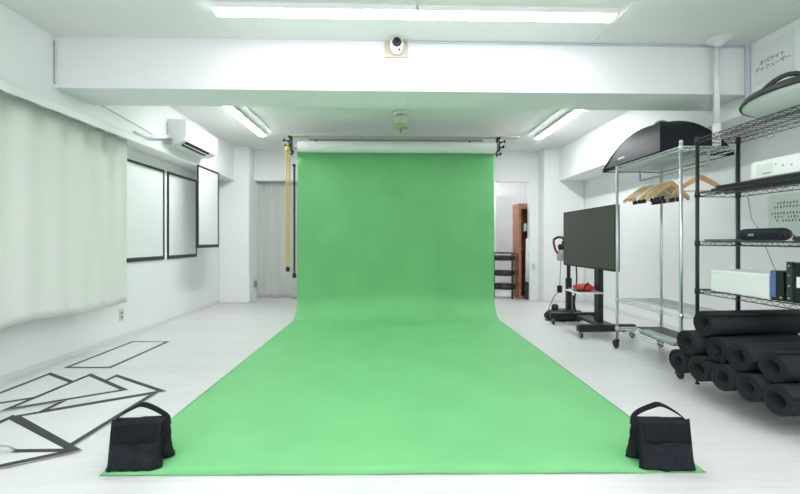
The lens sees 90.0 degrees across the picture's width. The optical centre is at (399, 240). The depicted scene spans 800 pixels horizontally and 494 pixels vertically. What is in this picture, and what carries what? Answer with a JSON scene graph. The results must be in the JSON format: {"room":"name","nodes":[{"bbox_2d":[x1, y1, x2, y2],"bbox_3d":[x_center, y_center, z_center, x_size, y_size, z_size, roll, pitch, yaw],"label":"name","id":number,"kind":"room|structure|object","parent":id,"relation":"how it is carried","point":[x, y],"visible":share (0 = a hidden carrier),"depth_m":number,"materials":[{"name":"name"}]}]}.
{"room":"studio","nodes":[
{"label":"studio","id":0,"kind":"room"},
{"bbox_2d":[0,3,256,376],"bbox_3d":[-2.901,-0.273,3.272,0.380,2.660,11.500,0,0,-2],"label":"wall","id":1,"kind":"structure","parent":0,"point":[157,290],"depth_m":4.14,"materials":[{"name":"white paint"}]},
{"bbox_2d":[0,77,146,145],"bbox_3d":[-2.602,-1.016,1.529,0.123,0.077,5.200,0,0,-2],"label":"rail","id":2,"kind":"object","parent":1,"relation":"attached to","point":[7,86],"visible":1,"depth_m":3.09,"materials":[{"name":"white metal"}]},
{"bbox_2d":[0,91,126,329],"bbox_3d":[-2.728,-0.188,2.291,0.041,1.680,3.530,0,0,-2],"label":"curtain","id":3,"kind":"object","parent":2,"relation":"hanging from","point":[63,180],"visible":1,"depth_m":3.20,"materials":[{"name":"white fabric"}]},
{"bbox_2d":[53,41,151,133],"bbox_3d":[-2.719,-1.369,3.798,0.008,0.388,1.359,0,0,-2],"label":"cable","id":4,"kind":"object","parent":1,"relation":"attached to","point":[53,41],"visible":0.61,"depth_m":3.12,"materials":[{"name":"white plastic"}]},
{"bbox_2d":[0,301,218,383],"bbox_3d":[-2.936,1.032,2.145,0.008,0.050,9.250,0,0,-2],"label":"baseboard","id":5,"kind":"structure","parent":1,"relation":"attached to","point":[19,373],"depth_m":3.83,"materials":[{"name":"white"}]},
{"bbox_2d":[119,309,123,320],"bbox_3d":[-2.994,0.795,4.299,0.010,0.120,0.070,0,0,-2],"label":"wall outlet","id":6,"kind":"object","parent":1,"relation":"attached to","point":[121,312],"visible":1,"depth_m":4.30,"materials":[{"name":"beige plastic"}]},
{"bbox_2d":[127,159,164,261],"bbox_3d":[-3.002,-0.334,4.704,0.014,1.138,0.810,0,0,-2],"label":"framed panel","id":7,"kind":"object","parent":1,"relation":"attached to","point":[145,183],"visible":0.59,"depth_m":4.72,"materials":[{"name":"white plastic"}]},
{"bbox_2d":[132,119,216,158],"bbox_3d":[-2.641,-1.253,4.810,0.224,0.381,1.528,0,0,-2],"label":"air conditioner","id":8,"kind":"object","parent":1,"relation":"attached to","point":[183,135],"visible":0.93,"depth_m":4.84,"materials":[{"name":"white plastic"}]},
{"bbox_2d":[181,142,209,155],"bbox_3d":[-2.592,-1.164,5.091,0.073,0.049,0.600,0,0,-2],"label":"vent","id":9,"kind":"object","parent":8,"relation":"attached to","point":[192,146],"depth_m":5.07,"materials":[{"name":"black"}]},
{"bbox_2d":[167,171,196,258],"bbox_3d":[-3.026,-0.334,5.579,0.014,1.138,0.780,0,0,-2],"label":"framed panel","id":10,"kind":"object","parent":1,"relation":"attached to","point":[181,190],"visible":1,"depth_m":5.54,"materials":[{"name":"white plastic"}]},
{"bbox_2d":[197,165,218,247],"bbox_3d":[-2.771,-0.474,5.791,0.014,1.138,0.670,0,0,-2],"label":"framed panel","id":11,"kind":"object","parent":1,"relation":"attached to","point":[207,179],"visible":1,"depth_m":5.75,"materials":[{"name":"white plastic"}]},
{"bbox_2d":[219,147,253,302],"bbox_3d":[-2.816,-0.273,6.900,0.510,2.660,0.250,0,0,-2],"label":"wall","id":12,"kind":"structure","parent":0,"point":[236,196],"depth_m":6.78,"materials":[{"name":"white paint"}]},
{"bbox_2d":[256,183,526,282],"bbox_3d":[0.004,-0.273,8.954,6.500,2.660,0.100,0,0,-2],"label":"wall","id":13,"kind":"structure","parent":0,"point":[508,194],"depth_m":8.97,"materials":[{"name":"white paint"}]},
{"bbox_2d":[254,150,538,300],"bbox_3d":[0.058,-0.273,7.164,6.510,2.660,0.120,0,0,-2],"label":"wall","id":14,"kind":"structure","parent":0,"point":[269,165],"depth_m":7.16,"materials":[{"name":"white paint"}]},
{"bbox_2d":[255,181,296,298],"bbox_3d":[-1.813,-0.005,7.167,1.510,2.106,0.098,0,0,-2],"label":"curtain","id":15,"kind":"object","parent":14,"relation":"hanging from","point":[273,280],"visible":0.43,"depth_m":7.18,"materials":[{"name":"grey fabric"}]},
{"bbox_2d":[55,37,743,110],"bbox_3d":[0.071,-1.403,3.418,5.570,0.400,0.410,0,0,-2],"label":"ceiling beam","id":16,"kind":"structure","parent":0,"point":[115,71],"depth_m":3.23,"materials":[{"name":"white paint"}]},
{"bbox_2d":[385,41,407,57],"bbox_3d":[-0.031,-1.532,3.203,0.185,0.127,0.015,0,0,-2],"label":"board","id":17,"kind":"object","parent":16,"relation":"attached to","point":[388,54],"visible":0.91,"depth_m":3.20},
{"bbox_2d":[390,37,406,54],"bbox_3d":[-0.012,-1.550,3.165,0.139,0.148,0.061,0,0,-2],"label":"security camera","id":18,"kind":"object","parent":17,"relation":"attached to","point":[397,45],"visible":0.99,"depth_m":3.15,"materials":[{"name":"white plastic"}]},
{"bbox_2d":[409,41,749,99],"bbox_3d":[1.464,-1.331,3.232,2.785,0.535,0.040,0,0,-2],"label":"cable conduit","id":19,"kind":"object","parent":16,"relation":"attached to","point":[747,47],"visible":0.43,"depth_m":3.25,"materials":[{"name":"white plastic"}]},
{"bbox_2d":[0,290,799,493],"bbox_3d":[0.208,1.117,3.357,7.000,0.120,11.700,0,0,-2],"label":"floor","id":20,"kind":"structure","parent":0,"point":[742,447],"depth_m":2.49,"materials":[{"name":"white wood"}]},
{"bbox_2d":[0,372,72,403],"bbox_3d":[-2.486,1.056,2.848,0.614,0.003,0.740,0,0,-2],"label":"sheet","id":21,"kind":"object","parent":20,"relation":"on","point":[27,390],"visible":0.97,"depth_m":2.86,"materials":[{"name":"grey paper"}]},
{"bbox_2d":[0,415,81,467],"bbox_3d":[-1.956,1.028,1.992,0.730,0.039,0.850,0,0,-2],"label":"sheet","id":22,"kind":"object","parent":20,"relation":"on","point":[15,432],"depth_m":2.06,"materials":[{"name":"grey"}]},
{"bbox_2d":[15,391,159,444],"bbox_3d":[-1.999,1.050,2.393,0.665,0.003,0.775,0,0,-2],"label":"sheet","id":23,"kind":"object","parent":20,"relation":"on","point":[71,424],"visible":0.94,"depth_m":2.38,"materials":[{"name":"grey"}]},
{"bbox_2d":[41,374,164,410],"bbox_3d":[-1.938,1.053,2.805,0.600,0.003,0.715,0,0,-2],"label":"sheet","id":24,"kind":"object","parent":20,"relation":"on","point":[134,387],"visible":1,"depth_m":2.77,"materials":[{"name":"grey paper"}]},
{"bbox_2d":[1,374,127,410],"bbox_3d":[-2.196,1.050,2.823,0.565,0.003,0.705,0,0,-2],"label":"sheet","id":25,"kind":"object","parent":24,"relation":"on","point":[89,385],"visible":1,"depth_m":2.79,"materials":[{"name":"grey paper"}]},
{"bbox_2d":[64,341,169,367],"bbox_3d":[-2.610,1.056,3.765,0.400,0.003,0.900,0,0,-2],"label":"sheet","id":26,"kind":"object","parent":20,"relation":"on","point":[111,358],"visible":1,"depth_m":3.69,"materials":[{"name":"grey paper"}]},
{"bbox_2d":[494,183,496,289],"bbox_3d":[1.371,-0.172,8.345,1.600,2.397,0.053,0,0,-2],"label":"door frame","id":27,"kind":"structure","parent":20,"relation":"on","point":[495,184],"depth_m":8.35,"materials":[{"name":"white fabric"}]},
{"bbox_2d":[494,252,515,298],"bbox_3d":[1.921,0.634,7.456,0.474,0.842,0.474,0,0,-2],"label":"storage cart","id":28,"kind":"object","parent":20,"relation":"on","point":[499,286],"visible":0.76,"depth_m":7.27,"materials":[{"name":"black metal"}]},
{"bbox_2d":[495,255,514,260],"bbox_3d":[1.921,0.315,7.456,0.430,0.085,0.430,0,0,-2],"label":"tray","id":29,"kind":"object","parent":28,"relation":"on","point":[497,257],"depth_m":7.26,"materials":[{"name":"black metal"}]},
{"bbox_2d":[495,270,514,275],"bbox_3d":[1.921,0.595,7.456,0.430,0.085,0.430,0,0,-2],"label":"tray","id":30,"kind":"object","parent":28,"relation":"on","point":[497,272],"depth_m":7.26,"materials":[{"name":"black metal"}]},
{"bbox_2d":[495,283,514,289],"bbox_3d":[1.921,0.845,7.456,0.430,0.085,0.430,0,0,-2],"label":"tray","id":31,"kind":"object","parent":28,"relation":"on","point":[499,286],"depth_m":7.27,"materials":[{"name":"black metal"}]},
{"bbox_2d":[513,203,526,298],"bbox_3d":[2.412,0.184,7.509,0.485,1.745,0.360,0,0,-2],"label":"tall cabinet","id":32,"kind":"object","parent":20,"relation":"on","point":[519,210],"visible":0.48,"depth_m":7.51,"materials":[{"name":"brown wood"}]},
{"bbox_2d":[521,223,526,230],"bbox_3d":[2.330,-0.258,7.497,0.080,0.150,0.220,0,0,-2],"label":"storage bin","id":33,"kind":"object","parent":32,"relation":"on","point":[523,225],"visible":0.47,"depth_m":7.41,"materials":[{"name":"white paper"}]},
{"bbox_2d":[524,239,528,298],"bbox_3d":[2.309,0.507,7.259,0.105,1.100,0.085,0,0,-2],"label":"sheet","id":34,"kind":"object","parent":20,"relation":"on","point":[526,283],"visible":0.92,"depth_m":7.23,"materials":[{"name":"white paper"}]},
{"bbox_2d":[544,278,581,320],"bbox_3d":[2.213,0.777,5.393,0.540,0.560,0.335,0,0,-2],"label":"stand","id":35,"kind":"object","parent":20,"relation":"on","point":[569,298],"visible":0.6,"depth_m":5.39,"materials":[{"name":"black plastic"}]},
{"bbox_2d":[552,236,570,277],"bbox_3d":[2.189,0.213,5.422,0.247,0.564,0.110,0,0,-2],"label":"vacuum","id":36,"kind":"object","parent":35,"relation":"on","point":[560,253],"visible":0.78,"depth_m":5.40,"materials":[{"name":"black plastic"}]},
{"bbox_2d":[545,262,565,322],"bbox_3d":[2.058,0.662,5.297,0.254,0.790,0.244,0,0,-2],"label":"cable","id":37,"kind":"object","parent":36,"relation":"hanging from","point":[559,287],"visible":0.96,"depth_m":5.37,"materials":[{"name":"black plastic"}]},
{"bbox_2d":[557,250,563,260],"bbox_3d":[2.186,0.190,5.422,0.112,0.154,0.110,0,0,-2],"label":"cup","id":38,"kind":"object","parent":36,"relation":"on","point":[560,253],"depth_m":5.38,"materials":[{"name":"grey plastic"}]},
{"bbox_2d":[549,269,635,337],"bbox_3d":[2.241,0.432,4.732,0.640,1.250,0.813,0,0,-2],"label":"stand","id":39,"kind":"object","parent":20,"relation":"on","point":[597,324],"visible":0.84,"depth_m":4.62,"materials":[{"name":"black metal"}]},
{"bbox_2d":[572,282,595,291],"bbox_3d":[2.141,0.530,4.665,0.246,0.105,0.282,0,0,-2],"label":"cloth bundle","id":40,"kind":"object","parent":39,"relation":"on","point":[581,287],"visible":1,"depth_m":4.58,"materials":[{"name":"red fabric"}]},
{"bbox_2d":[564,289,604,293],"bbox_3d":[2.142,0.589,4.671,0.300,0.012,0.380,0,0,-2],"label":"tray","id":41,"kind":"object","parent":39,"relation":"on","point":[597,291],"depth_m":4.61,"materials":[{"name":"white plastic"}]},
{"bbox_2d":[564,204,619,271],"bbox_3d":[2.194,-0.029,4.665,0.048,0.687,1.205,0,0,-2],"label":"television","id":42,"kind":"object","parent":39,"relation":"attached to","point":[589,234],"visible":0.94,"depth_m":4.52,"materials":[{"name":"black plastic"},{"name":"dark screen glass"}]},
{"bbox_2d":[574,266,578,321],"bbox_3d":[2.259,0.656,5.144,0.063,0.799,0.195,0,0,34],"label":"cable","id":43,"kind":"object","parent":42,"relation":"hanging from","point":[575,266],"visible":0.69,"depth_m":5.16,"materials":[{"name":"black plastic"}]},
{"bbox_2d":[613,140,735,378],"bbox_3d":[2.370,0.139,3.513,0.502,1.836,0.937,0,0,-2],"label":"wire rack","id":44,"kind":"object","parent":20,"relation":"on","point":[680,305],"visible":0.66,"depth_m":3.54,"materials":[{"name":"silver metal"}]},
{"bbox_2d":[624,178,666,204],"bbox_3d":[2.375,-0.480,3.862,0.424,0.254,0.016,0,0,-3],"label":"hanger","id":45,"kind":"object","parent":44,"relation":"hanging from","point":[628,197],"visible":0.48,"depth_m":3.85,"materials":[{"name":"brown wood"}]},
{"bbox_2d":[628,177,668,203],"bbox_3d":[2.376,-0.480,3.822,0.424,0.254,0.016,0,0,-10],"label":"hanger","id":46,"kind":"object","parent":44,"relation":"hanging from","point":[631,197],"visible":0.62,"depth_m":3.80,"materials":[{"name":"brown wood"}]},
{"bbox_2d":[618,327,678,350],"bbox_3d":[2.381,0.866,3.529,0.450,0.035,0.870,0,0,-2],"label":"wire shelf","id":47,"kind":"object","parent":44,"relation":"attached to","point":[635,332],"depth_m":3.68,"materials":[{"name":"silver metal"}]},
{"bbox_2d":[632,177,669,203],"bbox_3d":[2.377,-0.480,3.782,0.424,0.254,0.016,0,0,-14],"label":"hanger","id":48,"kind":"object","parent":44,"relation":"hanging from","point":[660,194],"visible":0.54,"depth_m":3.80,"materials":[{"name":"brown wood"}]},
{"bbox_2d":[633,176,675,202],"bbox_3d":[2.378,-0.480,3.742,0.424,0.254,0.016,0,0,-7],"label":"hanger","id":49,"kind":"object","parent":44,"relation":"hanging from","point":[662,192],"visible":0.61,"depth_m":3.73,"materials":[{"name":"brown wood"}]},
{"bbox_2d":[636,175,675,200],"bbox_3d":[2.379,-0.487,3.692,0.424,0.241,0.014,0,0,-7],"label":"hanger","id":50,"kind":"object","parent":44,"relation":"hanging from","point":[648,189],"visible":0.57,"depth_m":3.68,"materials":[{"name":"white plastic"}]},
{"bbox_2d":[637,327,678,338],"bbox_3d":[2.456,0.845,3.624,0.250,0.008,0.610,0,0,-2],"label":"board","id":51,"kind":"object","parent":44,"relation":"on","point":[662,330],"visible":0.47,"depth_m":3.76,"materials":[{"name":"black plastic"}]},
{"bbox_2d":[639,330,677,345],"bbox_3d":[2.250,0.831,3.458,0.111,0.034,0.450,0,0,-2],"label":"case","id":52,"kind":"object","parent":44,"relation":"on","point":[672,341],"visible":0.87,"depth_m":3.42,"materials":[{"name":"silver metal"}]},
{"bbox_2d":[641,174,676,201],"bbox_3d":[2.381,-0.480,3.642,0.424,0.254,0.016,0,0,-11],"label":"hanger","id":53,"kind":"object","parent":44,"relation":"hanging from","point":[651,189],"visible":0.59,"depth_m":3.62,"materials":[{"name":"brown wood"}]},
{"bbox_2d":[645,176,678,201],"bbox_3d":[2.382,-0.480,3.602,0.424,0.254,0.016,0,0,-15],"label":"hanger","id":54,"kind":"object","parent":44,"relation":"hanging from","point":[668,188],"visible":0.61,"depth_m":3.60,"materials":[{"name":"brown wood"}]},
{"bbox_2d":[647,173,686,201],"bbox_3d":[2.383,-0.480,3.557,0.424,0.254,0.016,0,0,-12],"label":"hanger","id":55,"kind":"object","parent":44,"relation":"hanging from","point":[660,186],"visible":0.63,"depth_m":3.54,"materials":[{"name":"brown wood"}]},
{"bbox_2d":[603,120,733,172],"bbox_3d":[2.544,-0.956,3.901,0.652,0.426,0.926,0,0,-2],"label":"softbox","id":56,"kind":"object","parent":44,"relation":"on","point":[664,135],"visible":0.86,"depth_m":3.66,"materials":[{"name":"black fabric"}]},
{"bbox_2d":[609,155,726,171],"bbox_3d":[2.544,-0.749,3.901,0.611,0.004,0.869,0,0,-2],"label":"diffuser","id":57,"kind":"object","parent":56,"relation":"attached to","point":[611,169],"depth_m":3.91,"materials":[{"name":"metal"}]},
{"bbox_2d":[618,298,719,318],"bbox_3d":[2.381,0.584,3.529,0.450,0.035,0.870,0,0,-2],"label":"wire shelf","id":58,"kind":"object","parent":44,"relation":"attached to","point":[652,300],"depth_m":3.53,"materials":[{"name":"silver metal"}]},
{"bbox_2d":[652,172,689,200],"bbox_3d":[2.384,-0.480,3.517,0.424,0.254,0.016,0,0,-18],"label":"hanger","id":59,"kind":"object","parent":44,"relation":"hanging from","point":[670,183],"visible":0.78,"depth_m":3.50,"materials":[{"name":"brown wood"}]},
{"bbox_2d":[618,146,735,169],"bbox_3d":[2.381,-0.719,3.529,0.450,0.035,0.870,0,0,-2],"label":"wire shelf","id":60,"kind":"object","parent":44,"relation":"attached to","point":[680,148],"depth_m":3.48,"materials":[{"name":"silver metal"}]},
{"bbox_2d":[672,165,728,194],"bbox_3d":[2.393,-0.487,3.187,0.424,0.241,0.014,0,0,2],"label":"hanger","id":61,"kind":"object","parent":44,"relation":"hanging from","point":[701,177],"visible":0.74,"depth_m":3.18,"materials":[{"name":"orange wood"}]},
{"bbox_2d":[694,105,799,384],"bbox_3d":[2.373,0.142,2.366,0.347,1.830,1.236,0,0,-2],"label":"wire rack","id":62,"kind":"object","parent":20,"relation":"on","point":[775,184],"visible":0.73,"depth_m":2.81,"materials":[{"name":"black metal"}]},
{"bbox_2d":[669,349,703,372],"bbox_3d":[2.342,0.848,2.854,0.781,0.165,0.157,0,0,-6],"label":"yoga mat","id":63,"kind":"object","parent":62,"relation":"on","point":[679,360],"visible":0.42,"depth_m":2.80,"materials":[{"name":"black plastic"}]},
{"bbox_2d":[688,355,729,381],"bbox_3d":[2.357,0.842,2.680,0.781,0.165,0.158,0,0,-6],"label":"yoga mat","id":64,"kind":"object","parent":62,"relation":"on","point":[700,367],"visible":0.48,"depth_m":2.63,"materials":[{"name":"black plastic"}]},
{"bbox_2d":[677,330,798,354],"bbox_3d":[2.339,0.691,2.767,0.781,0.157,0.161,0,0,-6],"label":"yoga mat","id":65,"kind":"object","parent":64,"relation":"on","point":[692,342],"visible":0.41,"depth_m":2.70,"materials":[{"name":"black plastic"}]},
{"bbox_2d":[704,239,742,240],"bbox_3d":[2.313,-0.006,2.830,0.160,0.012,0.210,0,0,-2],"label":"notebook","id":66,"kind":"object","parent":62,"relation":"on","point":[704,239],"visible":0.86,"depth_m":2.77,"materials":[{"name":"black paper"}]},
{"bbox_2d":[710,364,760,390],"bbox_3d":[2.372,0.842,2.505,0.781,0.158,0.166,0,0,-6],"label":"yoga mat","id":67,"kind":"object","parent":62,"relation":"on","point":[723,376],"visible":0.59,"depth_m":2.46,"materials":[{"name":"black plastic"}]},
{"bbox_2d":[706,335,799,363],"bbox_3d":[2.409,0.696,2.593,0.781,0.160,0.159,0,0,-6],"label":"yoga mat","id":68,"kind":"object","parent":67,"relation":"on","point":[716,347],"visible":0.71,"depth_m":2.55,"materials":[{"name":"black plastic"}]},
{"bbox_2d":[693,309,799,335],"bbox_3d":[2.387,0.541,2.678,0.781,0.161,0.154,0,0,-6],"label":"yoga mat","id":69,"kind":"object","parent":68,"relation":"on","point":[776,321],"visible":1,"depth_m":2.61,"materials":[{"name":"black plastic"}]},
{"bbox_2d":[710,269,770,298],"bbox_3d":[2.311,0.276,2.627,0.199,0.151,0.439,0,0,-2],"label":"cardboard box","id":70,"kind":"object","parent":62,"relation":"on","point":[752,283],"visible":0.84,"depth_m":2.60,"materials":[{"name":"white cardboard"}]},
{"bbox_2d":[699,105,799,142],"bbox_3d":[2.373,-0.741,2.366,0.315,0.035,1.205,0,0,-2],"label":"wire shelf","id":71,"kind":"object","parent":62,"relation":"attached to","point":[738,139],"depth_m":2.63,"materials":[{"name":"black metal"}]},
{"bbox_2d":[699,177,799,196],"bbox_3d":[2.373,-0.341,2.366,0.315,0.035,1.205,0,0,-2],"label":"wire shelf","id":72,"kind":"object","parent":62,"relation":"attached to","point":[775,184],"depth_m":2.62,"materials":[{"name":"black metal"}]},
{"bbox_2d":[699,241,799,246],"bbox_3d":[2.373,0.018,2.366,0.315,0.035,1.205,0,0,-2],"label":"wire shelf","id":73,"kind":"object","parent":62,"relation":"attached to","point":[737,243],"depth_m":2.60,"materials":[{"name":"black metal"}]},
{"bbox_2d":[699,289,799,310],"bbox_3d":[2.373,0.371,2.366,0.315,0.035,1.205,0,0,-2],"label":"wire shelf","id":74,"kind":"object","parent":62,"relation":"attached to","point":[704,290],"depth_m":2.56,"materials":[{"name":"black metal"}]},
{"bbox_2d":[711,172,799,189],"bbox_3d":[2.374,-0.374,2.341,0.275,0.030,1.050,0,0,-2],"label":"panel","id":75,"kind":"object","parent":62,"relation":"on","point":[797,174],"visible":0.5,"depth_m":2.50,"materials":[{"name":"black plastic"}]},
{"bbox_2d":[751,153,799,179],"bbox_3d":[2.381,-0.447,2.301,0.234,0.112,0.570,0,0,-2],"label":"case","id":76,"kind":"object","parent":75,"relation":"on","point":[788,164],"visible":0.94,"depth_m":2.41,"materials":[{"name":"white paint"}]},
{"bbox_2d":[747,196,775,269],"bbox_3d":[2.508,0.005,2.730,0.050,0.667,0.344,0,0,12],"label":"hanging cable","id":77,"kind":"object","parent":62,"relation":"hanging from","point":[747,196],"visible":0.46,"depth_m":2.84,"materials":[{"name":"black plastic"}]},
{"bbox_2d":[738,228,792,240],"bbox_3d":[2.305,-0.041,2.537,0.082,0.080,0.315,0,0,-2],"label":"speaker","id":78,"kind":"object","parent":62,"relation":"on","point":[760,234],"visible":0.99,"depth_m":2.49},
{"bbox_2d":[735,372,799,401],"bbox_3d":[2.381,0.842,2.329,0.781,0.153,0.160,0,0,-6],"label":"yoga mat","id":79,"kind":"object","parent":62,"relation":"on","point":[750,386],"visible":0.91,"depth_m":2.29,"materials":[{"name":"black plastic"}]},
{"bbox_2d":[726,342,799,370],"bbox_3d":[2.404,0.692,2.416,0.781,0.161,0.166,0,0,-6],"label":"yoga mat","id":80,"kind":"object","parent":79,"relation":"on","point":[741,356],"visible":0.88,"depth_m":2.36,"materials":[{"name":"black plastic"}]},
{"bbox_2d":[739,71,799,118],"bbox_3d":[2.446,-0.857,2.188,0.904,0.192,0.904,0,0,-2],"label":"softbox","id":81,"kind":"object","parent":62,"relation":"on","point":[774,97],"visible":0.92,"depth_m":2.25,"materials":[{"name":"grey fabric"}]},
{"bbox_2d":[763,123,777,139],"bbox_3d":[2.324,-0.684,2.515,0.013,0.090,0.107,0,0,4],"label":"hanging cable","id":82,"kind":"object","parent":62,"relation":"hanging from","point":[776,123],"visible":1,"depth_m":2.50,"materials":[{"name":"grey plastic"}]},
{"bbox_2d":[770,270,785,300],"bbox_3d":[2.328,0.263,2.361,0.217,0.176,0.077,0,0,-2],"label":"binder","id":83,"kind":"object","parent":62,"relation":"on","point":[777,277],"visible":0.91,"depth_m":2.35,"materials":[{"name":"black plastic"}]},
{"bbox_2d":[762,383,799,416],"bbox_3d":[2.386,0.842,2.155,0.781,0.162,0.161,0,0,-6],"label":"yoga mat","id":84,"kind":"object","parent":62,"relation":"on","point":[783,400],"visible":1,"depth_m":2.11,"materials":[{"name":"black plastic"}]},
{"bbox_2d":[758,350,799,382],"bbox_3d":[2.439,0.692,2.242,0.781,0.165,0.159,0,0,-6],"label":"yoga mat","id":85,"kind":"object","parent":84,"relation":"on","point":[776,366],"visible":1,"depth_m":2.19,"materials":[{"name":"black plastic"}]},
{"bbox_2d":[786,262,799,303],"bbox_3d":[2.367,0.235,2.241,0.294,0.232,0.126,0,0,-2],"label":"equipment case","id":86,"kind":"object","parent":62,"relation":"on","point":[792,268],"visible":1,"depth_m":2.27,"materials":[{"name":"black plastic"}]},
{"bbox_2d":[0,0,799,151],"bbox_3d":[0.208,-1.663,3.357,7.000,0.120,11.700,0,0,-2],"label":"ceiling","id":87,"kind":"structure","parent":0,"point":[660,22],"depth_m":3.08,"materials":[{"name":"paint"}]},
{"bbox_2d":[224,107,265,135],"bbox_3d":[-2.019,-1.576,5.216,0.104,0.054,1.420,0,0,-2],"label":"ceiling light","id":88,"kind":"object","parent":87,"relation":"attached to","point":[235,111],"visible":0.65,"depth_m":5.19,"materials":[{"name":"white plastic"}]},
{"bbox_2d":[245,107,269,128],"bbox_3d":[-1.848,-1.597,5.176,0.020,0.012,1.050,0,0,-2],"label":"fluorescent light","id":89,"kind":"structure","parent":87,"relation":"attached to","point":[247,108],"depth_m":5.18,"materials":[{"name":"white plastic"}]},
{"bbox_2d":[211,1,417,19],"bbox_3d":[-0.571,-1.576,2.745,1.385,0.054,0.104,0,0,-2],"label":"ceiling light","id":90,"kind":"object","parent":87,"relation":"attached to","point":[220,8],"visible":0.98,"depth_m":2.71,"materials":[{"name":"white plastic"}]},
{"bbox_2d":[212,7,417,19],"bbox_3d":[-0.571,-1.556,2.745,1.377,0.014,0.100,0,0,-2],"label":"diffuser","id":91,"kind":"object","parent":90,"relation":"attached to","point":[283,12],"depth_m":2.72,"materials":[{"name":"white plastic"}]},
{"bbox_2d":[283,134,518,156],"bbox_3d":[0.032,-0.199,5.747,3.220,2.512,0.713,0,0,-2],"label":"support","id":92,"kind":"object","parent":87,"relation":"attached to","point":[290,136],"visible":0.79,"depth_m":5.50,"materials":[{"name":"grey metal"}]},
{"bbox_2d":[285,146,289,271],"bbox_3d":[-1.492,-0.427,5.318,0.069,1.668,0.061,0,0,-2],"label":"pull chain","id":93,"kind":"object","parent":92,"relation":"hanging from","point":[287,148],"visible":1,"depth_m":5.32,"materials":[{"name":"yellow plastic"}]},
{"bbox_2d":[292,164,295,277],"bbox_3d":[-1.455,-0.277,5.504,0.056,1.567,0.061,0,0,-2],"label":"pull chain","id":94,"kind":"object","parent":92,"relation":"hanging from","point":[293,165],"visible":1,"depth_m":5.50,"materials":[{"name":"black plastic"}]},
{"bbox_2d":[294,141,498,153],"bbox_3d":[-0.032,-1.275,5.451,2.800,0.147,0.147,0,0,-2],"label":"paper roll","id":95,"kind":"object","parent":92,"relation":"attached to","point":[302,146],"visible":0.98,"depth_m":5.39,"materials":[{"name":"white paper"}]},
{"bbox_2d":[100,150,705,475],"bbox_3d":[-0.013,-0.152,3.740,2.779,2.416,3.917,0,0,-2],"label":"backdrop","id":96,"kind":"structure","parent":92,"relation":"hanging from","point":[396,355],"depth_m":3.26,"materials":[{"name":"green paper"}]},
{"bbox_2d":[105,402,174,471],"bbox_3d":[-1.228,0.914,1.899,0.261,0.286,0.185,0,0,-5],"label":"sandbag","id":97,"kind":"object","parent":96,"relation":"on","point":[136,444],"visible":1,"depth_m":1.84,"materials":[{"name":"black fabric"}]},
{"bbox_2d":[625,402,695,471],"bbox_3d":[1.232,0.914,1.903,0.266,0.286,0.191,0,0,3],"label":"sandbag","id":98,"kind":"object","parent":96,"relation":"on","point":[660,443],"visible":1,"depth_m":1.84,"materials":[{"name":"black fabric"}]},
{"bbox_2d":[392,110,409,131],"bbox_3d":[0.013,-1.480,5.002,0.236,0.245,0.236,0,0,-2],"label":"smoke detector","id":99,"kind":"object","parent":87,"relation":"attached to","point":[400,124],"visible":1,"depth_m":4.94,"materials":[{"name":"white plastic"}]},
{"bbox_2d":[416,5,617,21],"bbox_3d":[0.804,-1.576,2.783,1.385,0.054,0.104,0,0,-2],"label":"ceiling light","id":100,"kind":"object","parent":87,"relation":"attached to","point":[425,12],"visible":0.93,"depth_m":2.75,"materials":[{"name":"white plastic"}]},
{"bbox_2d":[416,11,616,21],"bbox_3d":[0.804,-1.556,2.783,1.377,0.014,0.100,0,0,-2],"label":"diffuser","id":101,"kind":"object","parent":100,"relation":"attached to","point":[546,16],"depth_m":2.76,"materials":[{"name":"white plastic"}]},
{"bbox_2d":[529,110,559,132],"bbox_3d":[1.929,-1.597,5.330,0.020,0.012,1.150,0,0,-2],"label":"trim","id":102,"kind":"structure","parent":87,"relation":"attached to","point":[553,114],"depth_m":5.31,"materials":[{"name":"white"}]},
{"bbox_2d":[535,110,583,138],"bbox_3d":[2.128,-1.576,5.391,0.104,0.054,1.420,0,0,-2],"label":"ceiling light","id":103,"kind":"object","parent":87,"relation":"attached to","point":[569,115],"visible":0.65,"depth_m":5.31,"materials":[{"name":"white plastic"}]},
{"bbox_2d":[591,0,637,43],"bbox_3d":[1.587,-1.600,2.144,0.010,0.006,2.200,0,0,-2],"label":"trim","id":104,"kind":"structure","parent":87,"relation":"attached to","point":[635,1],"depth_m":2.92,"materials":[{"name":"white"}]},
{"bbox_2d":[705,34,734,145],"bbox_3d":[2.543,-1.186,3.183,0.192,0.834,0.173,0,0,-2],"label":"pole","id":105,"kind":"object","parent":87,"relation":"attached to","point":[718,41],"visible":0.99,"depth_m":3.19,"materials":[{"name":"white metal"}]},
{"bbox_2d":[539,149,583,301],"bbox_3d":[2.842,-0.273,7.056,0.710,2.660,0.250,0,0,-2],"label":"wall","id":106,"kind":"structure","parent":0,"point":[557,197],"depth_m":6.93,"materials":[{"name":"white paint"}]},
{"bbox_2d":[559,18,799,334],"bbox_3d":[3.137,-0.273,3.438,0.560,2.660,11.500,0,0,-2],"label":"wall","id":107,"kind":"structure","parent":0,"point":[585,158],"depth_m":4.49,"materials":[{"name":"white paint"}]},
{"bbox_2d":[584,299,686,330],"bbox_3d":[3.324,1.032,2.317,0.008,0.050,9.250,0,0,-2],"label":"baseboard","id":108,"kind":"structure","parent":107,"relation":"attached to","point":[656,322],"depth_m":5.38,"materials":[{"name":"white"}]},
{"bbox_2d":[754,29,794,86],"bbox_3d":[2.864,-1.393,3.070,0.004,0.300,0.320,0,0,-2],"label":"wall sign","id":109,"kind":"object","parent":107,"relation":"attached to","point":[776,57],"visible":1,"depth_m":3.06,"materials":[{"name":"white paper"}]},
{"bbox_2d":[768,192,799,235],"bbox_3d":[3.297,-0.223,3.342,0.004,0.360,0.460,0,0,-2],"label":"notice","id":110,"kind":"object","parent":107,"relation":"attached to","point":[783,209],"visible":1,"depth_m":3.42,"materials":[{"name":"white paper"}]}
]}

